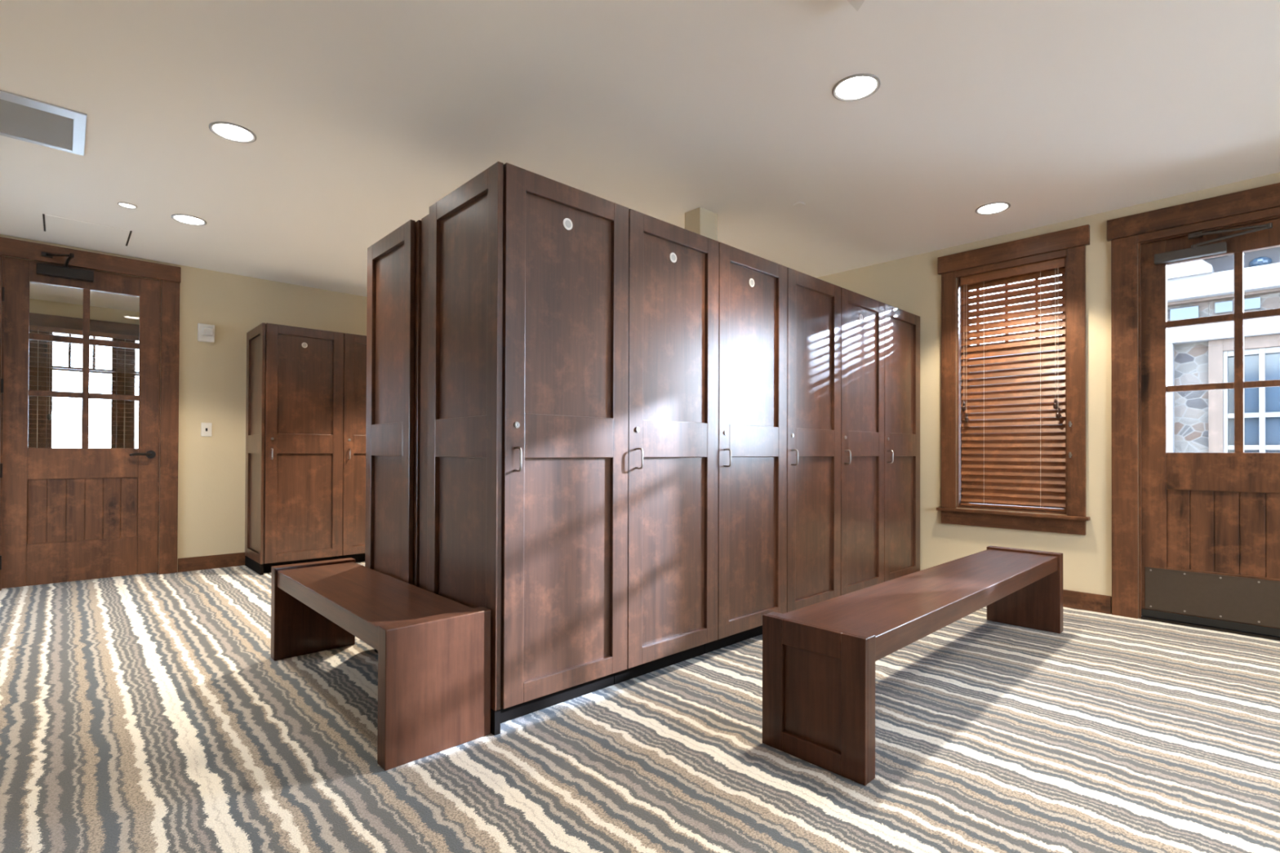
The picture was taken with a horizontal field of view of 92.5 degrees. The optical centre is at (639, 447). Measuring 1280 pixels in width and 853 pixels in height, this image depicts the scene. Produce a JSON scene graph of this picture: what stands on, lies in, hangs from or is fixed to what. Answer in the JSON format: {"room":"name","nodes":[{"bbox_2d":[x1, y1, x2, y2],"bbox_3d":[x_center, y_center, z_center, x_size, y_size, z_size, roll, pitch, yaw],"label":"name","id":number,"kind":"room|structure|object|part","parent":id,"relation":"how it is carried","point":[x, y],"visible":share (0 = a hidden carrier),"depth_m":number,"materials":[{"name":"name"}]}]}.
{"room":"changing room","nodes":[
{"label":"changing room","id":0,"kind":"room"},
{"bbox_2d":[29,298,139,324],"bbox_3d":[-5.077,-0.229,7.292,6.917,2.521,0.160,1,-1,-43],"label":"wall","id":1,"kind":"structure","parent":0,"point":[36,306],"depth_m":6.43,"materials":[{"name":"paint"}]},
{"bbox_2d":[27,355,29,447],"bbox_3d":[-6.385,-0.407,6.041,0.515,1.650,0.035,1,-1,-43],"label":"window","id":2,"kind":"structure","parent":1,"relation":"in","point":[28,355],"depth_m":6.21,"materials":[{"name":"brown wood"}]},
{"bbox_2d":[46,332,116,448],"bbox_3d":[-5.905,-0.403,6.494,0.543,1.650,0.035,1,-1,-43],"label":"window","id":3,"kind":"structure","parent":1,"relation":"in","point":[49,432],"depth_m":6.45,"materials":[{"name":"brown wood"}]},
{"bbox_2d":[27,324,138,448],"bbox_3d":[-5.814,-0.430,6.395,1.870,1.585,0.073,1,-1,-43],"label":"blind","id":4,"kind":"object","parent":3,"relation":"attached to","point":[37,328],"visible":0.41,"depth_m":6.36,"materials":[{"name":"brown wood"}]},
{"bbox_3d":[-6.049,-0.410,6.155,0.004,1.540,0.004,0,0,17],"label":"ladder cord","id":5,"kind":"part","parent":4,"relation":"part of","materials":[{"name":"beige fabric"}]},
{"bbox_3d":[-5.983,-0.729,6.212,0.035,0.902,0.036,1,-1,-43],"label":"pull cord","id":6,"kind":"part","parent":4,"relation":"part of","materials":[{"name":"beige fabric"}]},
{"bbox_3d":[-5.821,-1.198,6.411,1.870,0.050,0.045,1,-1,-43],"label":"head rail","id":7,"kind":"part","parent":4,"relation":"part of","materials":[{"name":"brown wood"}]},
{"bbox_3d":[-5.562,-0.405,6.615,0.004,1.540,0.004,0,0,17],"label":"ladder cord","id":8,"kind":"part","parent":4,"relation":"part of","materials":[{"name":"beige fabric"}]},
{"bbox_2d":[28,312,138,448],"bbox_3d":[-5.874,-0.406,6.458,2.180,1.893,0.160,1,-1,-43],"label":"trim","id":9,"kind":"structure","parent":1,"relation":"attached to","point":[35,319],"depth_m":6.32,"materials":[{"name":"brown wood"}]},
{"bbox_3d":[-6.134,-0.405,6.245,0.130,1.650,0.112,1,-1,-43],"label":"mullion post","id":10,"kind":"part","parent":9,"relation":"part of","materials":[{"name":"brown wood"}]},
{"bbox_3d":[-5.845,-1.290,6.437,2.180,0.125,0.034,1,-1,-43],"label":"head casing","id":11,"kind":"part","parent":9,"relation":"part of","materials":[{"name":"brown wood"}]},
{"bbox_3d":[-5.649,-0.400,6.703,0.117,1.650,0.112,1,-1,-43],"label":"mullion post","id":12,"kind":"part","parent":9,"relation":"part of","materials":[{"name":"brown wood"}]},
{"bbox_2d":[130,340,138,448],"bbox_3d":[-5.432,-0.398,6.940,0.525,1.650,0.035,1,-1,-43],"label":"window","id":13,"kind":"structure","parent":1,"relation":"in","point":[133,357],"depth_m":6.76,"materials":[{"name":"brown wood"}]},
{"bbox_2d":[0,234,367,573],"bbox_3d":[-3.337,-0.235,5.564,7.077,2.521,0.160,1,-1,-43],"label":"wall","id":14,"kind":"structure","parent":0,"point":[212,376],"depth_m":5.22,"materials":[{"name":"paint"}]},
{"bbox_2d":[0,251,159,588],"bbox_3d":[-4.112,-0.209,4.544,0.886,2.421,0.357,1,-1,-43],"label":"door","id":15,"kind":"structure","parent":14,"relation":"in","point":[69,514],"depth_m":4.61,"materials":[{"name":"brown wood"}]},
{"bbox_3d":[-4.180,-1.373,4.463,0.316,0.093,0.124,0,0,16],"label":"closer arm","id":16,"kind":"part","parent":15,"relation":"part of","materials":[{"name":"brown metal"}]},
{"bbox_3d":[-4.217,0.468,4.658,0.621,0.482,0.022,1,-1,-43],"label":"plank panel","id":17,"kind":"part","parent":15,"relation":"part of","materials":[{"name":"brown wood"}]},
{"bbox_3d":[-3.933,0.054,4.850,0.166,0.064,0.068,1,-1,-43],"label":"lever handle","id":18,"kind":"part","parent":15,"relation":"part of","materials":[{"name":"brown metal"}]},
{"bbox_2d":[0,236,181,591],"bbox_3d":[-4.240,-0.232,4.688,1.136,2.497,0.194,1,-1,-43],"label":"trim","id":19,"kind":"structure","parent":14,"relation":"attached to","point":[170,276],"depth_m":4.94,"materials":[{"name":"brown wood"}]},
{"bbox_3d":[-4.557,-0.174,4.287,0.118,2.372,0.022,1,-1,-43],"label":"casing","id":20,"kind":"part","parent":19,"relation":"part of","materials":[{"name":"brown wood"}]},
{"bbox_3d":[-4.181,-1.418,4.638,1.136,0.125,0.034,1,-1,-43],"label":"head casing","id":21,"kind":"part","parent":19,"relation":"part of","materials":[{"name":"brown wood"}]},
{"bbox_3d":[-3.823,-0.166,4.980,0.118,2.372,0.022,1,-1,-43],"label":"casing","id":22,"kind":"part","parent":19,"relation":"part of","materials":[{"name":"brown wood"}]},
{"bbox_2d":[197,323,214,342],"bbox_3d":[-3.633,-0.961,5.136,0.114,0.146,0.060,1,-1,-43],"label":"fire alarm strobe","id":23,"kind":"object","parent":14,"relation":"attached to","point":[206,332],"visible":1,"depth_m":5.12,"materials":[{"name":"white plastic"}]},
{"bbox_2d":[200,422,212,436],"bbox_3d":[-3.645,-0.152,5.155,0.074,0.115,0.011,1,-1,-43],"label":"wall plate","id":24,"kind":"object","parent":14,"relation":"attached to","point":[206,428],"visible":1,"depth_m":5.15,"materials":[{"name":"white plastic"}]},
{"bbox_2d":[177,552,244,572],"bbox_3d":[-3.602,0.966,5.188,0.497,0.112,0.016,1,-1,-43],"label":"baseboard","id":25,"kind":"structure","parent":14,"relation":"attached to","point":[211,562],"depth_m":5.17,"materials":[{"name":"brown wood"}]},
{"bbox_2d":[0,0,1279,311],"bbox_3d":[-0.914,-1.555,2.865,7.277,0.100,12.400,1,-1,-43],"label":"ceiling","id":26,"kind":"structure","parent":0,"point":[363,116],"depth_m":2.77,"materials":[{"name":"white paint"}]},
{"bbox_2d":[0,89,87,155],"bbox_3d":[-2.995,-1.510,2.676,0.852,0.008,0.522,1,-1,-43],"label":"ceiling vent","id":27,"kind":"object","parent":26,"relation":"in","point":[23,118],"visible":1,"depth_m":2.85,"materials":[{"name":"silver metal"}]},
{"bbox_2d":[0,98,72,149],"bbox_3d":[-3.002,-1.511,2.684,0.770,0.003,0.450,1,-1,-43],"label":"grille","id":28,"kind":"object","parent":27,"relation":"attached to","point":[22,120],"depth_m":2.86,"materials":[{"name":"grey metal"}]},
{"bbox_2d":[42,213,132,245],"bbox_3d":[-3.836,-1.505,4.260,0.446,0.003,0.425,1,-1,-43],"label":"access panel","id":29,"kind":"object","parent":26,"relation":"attached to","point":[55,224],"visible":1,"depth_m":4.25,"materials":[{"name":"white paint"}]},
{"bbox_2d":[117,202,137,208],"bbox_3d":[-3.185,-1.503,3.809,0.094,0.007,0.094,1,-1,-43],"label":"recessed light","id":30,"kind":"object","parent":26,"relation":"in","point":[126,205],"visible":1,"depth_m":3.81,"materials":[{"name":"grey"}]},
{"bbox_2d":[170,213,206,225],"bbox_3d":[-2.974,-1.501,4.045,0.191,0.007,0.191,1,-1,-43],"label":"recessed light","id":31,"kind":"object","parent":26,"relation":"in","point":[184,219],"visible":1,"depth_m":4.04,"materials":[{"name":"grey"}]},
{"bbox_2d":[208,121,256,142],"bbox_3d":[-1.946,-1.505,2.931,0.191,0.007,0.191,1,-1,-43],"label":"recessed light","id":32,"kind":"object","parent":26,"relation":"in","point":[227,131],"visible":1,"depth_m":2.92,"materials":[{"name":"grey"}]},
{"bbox_2d":[793,202,805,208],"bbox_3d":[0.977,-1.488,3.757,0.072,0.008,0.072,1,-1,-43],"label":"sprinkler cover","id":33,"kind":"object","parent":26,"relation":"attached to","point":[797,205],"visible":1,"depth_m":3.75,"materials":[{"name":"white paint"}]},
{"bbox_2d":[847,0,864,11],"bbox_3d":[0.669,-1.483,1.882,0.317,0.045,0.166,1,-1,-43],"label":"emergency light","id":34,"kind":"object","parent":26,"relation":"attached to","point":[856,4],"visible":1,"depth_m":2.02,"materials":[{"name":"white plastic"}]},
{"bbox_2d":[831,73,880,101],"bbox_3d":[0.900,-1.497,2.554,0.191,0.007,0.191,1,-1,-43],"label":"recessed light","id":35,"kind":"object","parent":26,"relation":"in","point":[859,86],"visible":1,"depth_m":2.55,"materials":[{"name":"grey"}]},
{"bbox_2d":[975,201,1010,214],"bbox_3d":[2.189,-1.483,3.805,0.191,0.007,0.191,1,-1,-43],"label":"recessed light","id":36,"kind":"object","parent":26,"relation":"in","point":[993,207],"visible":1,"depth_m":3.81,"materials":[{"name":"grey"}]},
{"bbox_2d":[0,561,1279,852],"bbox_3d":[-0.924,1.076,2.846,7.277,0.120,12.400,1,-1,-43],"label":"floor","id":37,"kind":"structure","parent":0,"point":[149,713],"depth_m":2.06,"materials":[{"name":"carpet"}]},
{"bbox_2d":[244,322,343,575],"bbox_3d":[-2.998,0.012,5.326,0.616,2.027,0.642,1,-1,-43],"label":"locker","id":38,"kind":"object","parent":37,"relation":"on","point":[295,397],"visible":1,"depth_m":5.13,"materials":[{"name":"brown wood"}]},
{"bbox_3d":[-3.235,-0.033,5.148,0.022,1.941,0.576,1,-1,-43],"label":"panel","id":39,"kind":"part","parent":38,"relation":"part of","materials":[{"name":"brown wood"}]},
{"bbox_3d":[-3.223,-0.033,5.133,0.022,1.941,0.562,1,-1,-43],"label":"panel","id":40,"kind":"part","parent":38,"relation":"part of","materials":[{"name":"brown wood"}]},
{"bbox_2d":[339,333,366,562],"bbox_3d":[-2.548,0.016,5.733,0.589,2.027,0.617,1,-1,-43],"label":"locker","id":41,"kind":"object","parent":37,"relation":"on","point":[353,539],"visible":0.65,"depth_m":5.42,"materials":[{"name":"brown wood"}]},
{"bbox_2d":[271,557,491,770],"bbox_3d":[-1.154,0.793,2.562,0.368,0.440,1.440,1,-1,-43],"label":"bench","id":42,"kind":"object","parent":37,"relation":"on","point":[433,650],"visible":1,"depth_m":2.12,"materials":[{"name":"brown wood"}]},
{"bbox_3d":[-1.153,0.625,2.563,0.346,0.078,1.310,1,-1,-43],"label":"seat","id":43,"kind":"part","parent":42,"relation":"part of","materials":[{"name":"brown wood"}]},
{"bbox_2d":[364,219,421,653],"bbox_3d":[-0.989,0.004,3.124,0.613,2.027,0.617,1,-1,-43],"label":"locker","id":44,"kind":"object","parent":37,"relation":"on","point":[393,425],"visible":0.36,"depth_m":2.87,"materials":[{"name":"brown wood"}]},
{"bbox_2d":[418,213,429,590],"bbox_3d":[-0.915,0.000,2.660,0.018,2.029,0.150,1,-1,-43],"label":"filler panel","id":45,"kind":"object","parent":37,"relation":"on","point":[425,220],"visible":0.27,"depth_m":2.68,"materials":[{"name":"brown wood"}]},
{"bbox_2d":[426,161,628,735],"bbox_3d":[-0.457,0.002,2.558,0.616,2.027,0.617,1,-1,-43],"label":"locker","id":46,"kind":"object","parent":37,"relation":"on","point":[528,361],"visible":0.86,"depth_m":2.35,"materials":[{"name":"brown wood"}]},
{"bbox_3d":[-0.690,-0.043,2.374,0.022,1.941,0.562,1,-1,-43],"label":"panel","id":47,"kind":"part","parent":46,"relation":"part of","materials":[{"name":"brown wood"}]},
{"bbox_3d":[-0.434,0.041,2.184,0.008,0.092,0.043,1,-1,-43],"label":"handle","id":48,"kind":"part","parent":46,"relation":"part of","materials":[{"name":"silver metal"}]},
{"bbox_3d":[-0.272,-0.043,2.382,0.588,1.938,0.024,1,-1,-43],"label":"door","id":49,"kind":"part","parent":46,"relation":"part of","materials":[{"name":"brown wood"}]},
{"bbox_2d":[613,208,719,684],"bbox_3d":[-0.015,0.007,2.974,0.589,2.027,0.617,1,-1,-43],"label":"locker","id":50,"kind":"object","parent":37,"relation":"on","point":[673,387],"visible":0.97,"depth_m":2.77,"materials":[{"name":"brown wood"}]},
{"bbox_3d":[-0.002,0.046,2.591,0.008,0.092,0.043,1,-1,-43],"label":"handle","id":51,"kind":"part","parent":50,"relation":"part of","materials":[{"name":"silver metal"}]},
{"bbox_2d":[704,241,786,653],"bbox_3d":[0.416,0.011,3.381,0.589,2.027,0.617,1,-1,-43],"label":"locker","id":52,"kind":"object","parent":37,"relation":"on","point":[752,566],"visible":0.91,"depth_m":3.19,"materials":[{"name":"brown wood"}]},
{"bbox_3d":[0.430,0.050,2.998,0.008,0.092,0.043,1,-1,-43],"label":"handle","id":53,"kind":"part","parent":52,"relation":"part of","materials":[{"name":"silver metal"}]},
{"bbox_2d":[786,267,840,612],"bbox_3d":[0.848,0.016,3.788,0.589,2.027,0.617,1,-1,-43],"label":"locker","id":54,"kind":"object","parent":37,"relation":"on","point":[813,304],"visible":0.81,"depth_m":3.60,"materials":[{"name":"brown wood"}]},
{"bbox_3d":[0.861,0.055,3.405,0.008,0.092,0.043,1,-1,-43],"label":"handle","id":55,"kind":"part","parent":54,"relation":"part of","materials":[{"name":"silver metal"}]},
{"bbox_2d":[840,287,884,595],"bbox_3d":[1.280,0.020,4.195,0.589,2.027,0.617,1,-1,-43],"label":"locker","id":56,"kind":"object","parent":37,"relation":"on","point":[862,317],"visible":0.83,"depth_m":4.01,"materials":[{"name":"brown wood"}]},
{"bbox_3d":[1.293,0.059,3.813,0.008,0.092,0.043,1,-1,-43],"label":"handle","id":57,"kind":"part","parent":56,"relation":"part of","materials":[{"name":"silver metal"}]},
{"bbox_2d":[884,303,919,582],"bbox_3d":[1.711,0.025,4.602,0.589,2.027,0.617,1,-1,-43],"label":"locker","id":58,"kind":"object","parent":37,"relation":"on","point":[902,328],"visible":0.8,"depth_m":4.42,"materials":[{"name":"brown wood"}]},
{"bbox_3d":[1.724,0.064,4.220,0.008,0.092,0.043,1,-1,-43],"label":"handle","id":59,"kind":"part","parent":58,"relation":"part of","materials":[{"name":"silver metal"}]},
{"bbox_2d":[762,545,1062,786],"bbox_3d":[1.398,0.804,2.775,2.338,0.440,0.373,1,-1,-43],"label":"bench","id":60,"kind":"object","parent":37,"relation":"on","point":[819,660],"visible":1,"depth_m":2.08,"materials":[{"name":"brown wood"}]},
{"bbox_3d":[1.399,0.636,2.776,2.208,0.078,0.351,1,-1,-43],"label":"seat","id":61,"kind":"part","parent":60,"relation":"part of","materials":[{"name":"brown wood"}]},
{"bbox_2d":[1141,615,1279,640],"bbox_3d":[3.384,1.030,3.457,0.172,0.012,0.852,1,-1,-43],"label":"threshold","id":62,"kind":"object","parent":37,"relation":"on","point":[1211,628],"visible":0.47,"depth_m":3.48,"materials":[{"name":"brown metal"}]},
{"bbox_2d":[684,207,717,240],"bbox_3d":[0.384,-0.232,3.900,0.166,2.521,0.130,1,-1,-43],"label":"wall column","id":63,"kind":"structure","parent":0,"point":[700,220],"depth_m":3.85,"materials":[{"name":"paint"}]},
{"bbox_2d":[816,172,1279,613],"bbox_3d":[2.510,-0.221,4.406,0.160,2.521,9.549,1,-1,-43],"label":"wall","id":64,"kind":"structure","parent":0,"point":[910,284],"depth_m":4.12,"materials":[{"name":"paint"}]},
{"bbox_2d":[936,224,1090,535],"bbox_3d":[2.590,-0.429,4.280,0.220,1.978,0.925,1,-1,-43],"label":"trim","id":65,"kind":"structure","parent":64,"relation":"attached to","point":[1071,243],"depth_m":4.18,"materials":[{"name":"brown wood"}]},
{"bbox_3d":[2.278,-0.425,4.522,0.022,1.735,0.100,1,-1,-43],"label":"casing","id":66,"kind":"part","parent":65,"relation":"part of","materials":[{"name":"brown wood"}]},
{"bbox_3d":[2.529,0.453,4.219,0.060,0.022,0.925,1,-1,-43],"label":"window stool","id":67,"kind":"part","parent":65,"relation":"part of","materials":[{"name":"brown wood"}]},
{"bbox_3d":[2.545,-1.356,4.240,0.034,0.125,0.925,1,-1,-43],"label":"head casing","id":68,"kind":"part","parent":65,"relation":"part of","materials":[{"name":"brown wood"}]},
{"bbox_3d":[2.814,-0.427,3.954,0.022,1.735,0.100,1,-1,-43],"label":"casing","id":69,"kind":"part","parent":65,"relation":"part of","materials":[{"name":"brown wood"}]},
{"bbox_2d":[963,274,1065,508],"bbox_3d":[2.639,-0.410,4.326,0.035,1.676,0.657,1,-1,-43],"label":"window","id":70,"kind":"structure","parent":64,"relation":"in","point":[1062,274],"depth_m":4.35,"materials":[{"name":"brown wood"}]},
{"bbox_2d":[960,257,1065,511],"bbox_3d":[2.573,-0.413,4.257,0.074,1.668,0.643,1,-1,-43],"label":"window blind","id":71,"kind":"object","parent":70,"relation":"attached to","point":[1025,465],"visible":0.98,"depth_m":4.25,"materials":[{"name":"brown wood"}]},
{"bbox_3d":[2.355,-0.723,4.457,0.025,0.924,0.026,1,-1,-43],"label":"pull cord","id":72,"kind":"part","parent":71,"relation":"part of","materials":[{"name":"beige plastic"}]},
{"bbox_3d":[2.366,-0.683,4.444,0.025,1.004,0.026,1,-1,-43],"label":"pull cord","id":73,"kind":"part","parent":71,"relation":"part of","materials":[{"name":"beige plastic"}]},
{"bbox_3d":[2.582,-1.216,4.268,0.051,0.061,0.643,1,-1,-43],"label":"head rail","id":74,"kind":"part","parent":71,"relation":"part of","materials":[{"name":"brown wood"}]},
{"bbox_3d":[2.577,0.412,4.258,0.054,0.018,0.643,1,-1,-43],"label":"rail","id":75,"kind":"part","parent":71,"relation":"part of","materials":[{"name":"brown wood"}]},
{"bbox_3d":[2.706,-0.392,4.130,0.054,1.588,0.002,1,-1,-43],"label":"ladder cord","id":76,"kind":"part","parent":71,"relation":"part of","materials":[{"name":"fabric"}]},
{"bbox_3d":[2.742,-0.720,4.046,0.025,0.934,0.026,1,-1,-43],"label":"pull cord","id":77,"kind":"part","parent":71,"relation":"part of","materials":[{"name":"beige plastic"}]},
{"bbox_3d":[2.752,-0.687,4.035,0.025,0.999,0.026,1,-1,-43],"label":"pull cord","id":78,"kind":"part","parent":71,"relation":"part of","materials":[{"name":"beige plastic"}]},
{"bbox_2d":[1062,589,1111,614],"bbox_3d":[2.543,0.983,4.230,0.016,0.112,1.138,1,-1,-43],"label":"baseboard","id":79,"kind":"structure","parent":64,"relation":"attached to","point":[1100,603],"depth_m":3.90,"materials":[{"name":"brown wood"}]},
{"bbox_2d":[1106,182,1279,618],"bbox_3d":[3.381,-0.192,3.458,0.194,2.456,1.172,1,-1,-43],"label":"trim","id":80,"kind":"structure","parent":64,"relation":"attached to","point":[1126,235],"depth_m":3.74,"materials":[{"name":"brown wood"}]},
{"bbox_3d":[2.982,-0.128,3.772,0.022,2.331,0.128,1,-1,-43],"label":"casing","id":81,"kind":"part","parent":80,"relation":"part of","materials":[{"name":"brown wood"}]},
{"bbox_3d":[3.327,-1.357,3.411,0.034,0.125,1.172,1,-1,-43],"label":"head casing","id":82,"kind":"part","parent":80,"relation":"part of","materials":[{"name":"brown wood"}]},
{"bbox_2d":[1141,218,1279,636],"bbox_3d":[3.344,-0.110,3.417,0.116,2.264,0.874,1,-1,-43],"label":"door","id":83,"kind":"structure","parent":64,"relation":"in","point":[1211,521],"depth_m":3.52,"materials":[{"name":"brown wood"}]},
{"bbox_3d":[3.344,0.848,3.421,0.006,0.252,0.820,1,-1,-43],"label":"kick plate","id":84,"kind":"part","parent":83,"relation":"part of","materials":[{"name":"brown metal"}]},
{"bbox_3d":[3.365,0.480,3.441,0.022,0.476,0.620,1,-1,-43],"label":"plank panel","id":85,"kind":"part","parent":83,"relation":"part of","materials":[{"name":"brown wood"}]},
{"bbox_3d":[3.297,-1.196,3.433,0.035,0.088,0.343,1,-1,-40],"label":"closer arm","id":86,"kind":"part","parent":83,"relation":"part of","materials":[{"name":"grey metal"}]},
{"label":"outside","id":87,"kind":"structure","parent":0,"visible":0},
{"bbox_3d":[-0.477,1.278,2.168,80.000,0.170,80.000,1,-1,-43],"label":"ground","id":88,"kind":"structure","parent":87,"visible":0},
{"bbox_2d":[52,396,65,412],"bbox_3d":[-15.765,-1.183,12.499,5.900,4.780,5.000,1,-1,-43],"label":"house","id":89,"kind":"structure","parent":88,"relation":"on","point":[60,405],"depth_m":13.57,"materials":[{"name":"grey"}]},
{"bbox_2d":[970,246,1279,454],"bbox_3d":[6.005,-0.443,7.120,0.800,3.390,4.900,1,-1,-43],"label":"neighboring building","id":90,"kind":"structure","parent":88,"relation":"on","point":[1203,420],"depth_m":6.61,"materials":[{"name":"stone"}]},
{"bbox_3d":[6.713,0.064,6.277,0.040,2.210,1.065,1,-1,-43],"label":"dark glass","id":91,"kind":"part","parent":90,"relation":"part of","materials":[{"name":"blue glass"}]},
{"bbox_2d":[1248,256,1272,266],"bbox_3d":[6.551,-1.951,6.471,0.176,0.126,0.180,1,-1,-43],"label":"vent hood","id":92,"kind":"object","parent":90,"relation":"attached to","point":[1253,260],"depth_m":6.42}
]}

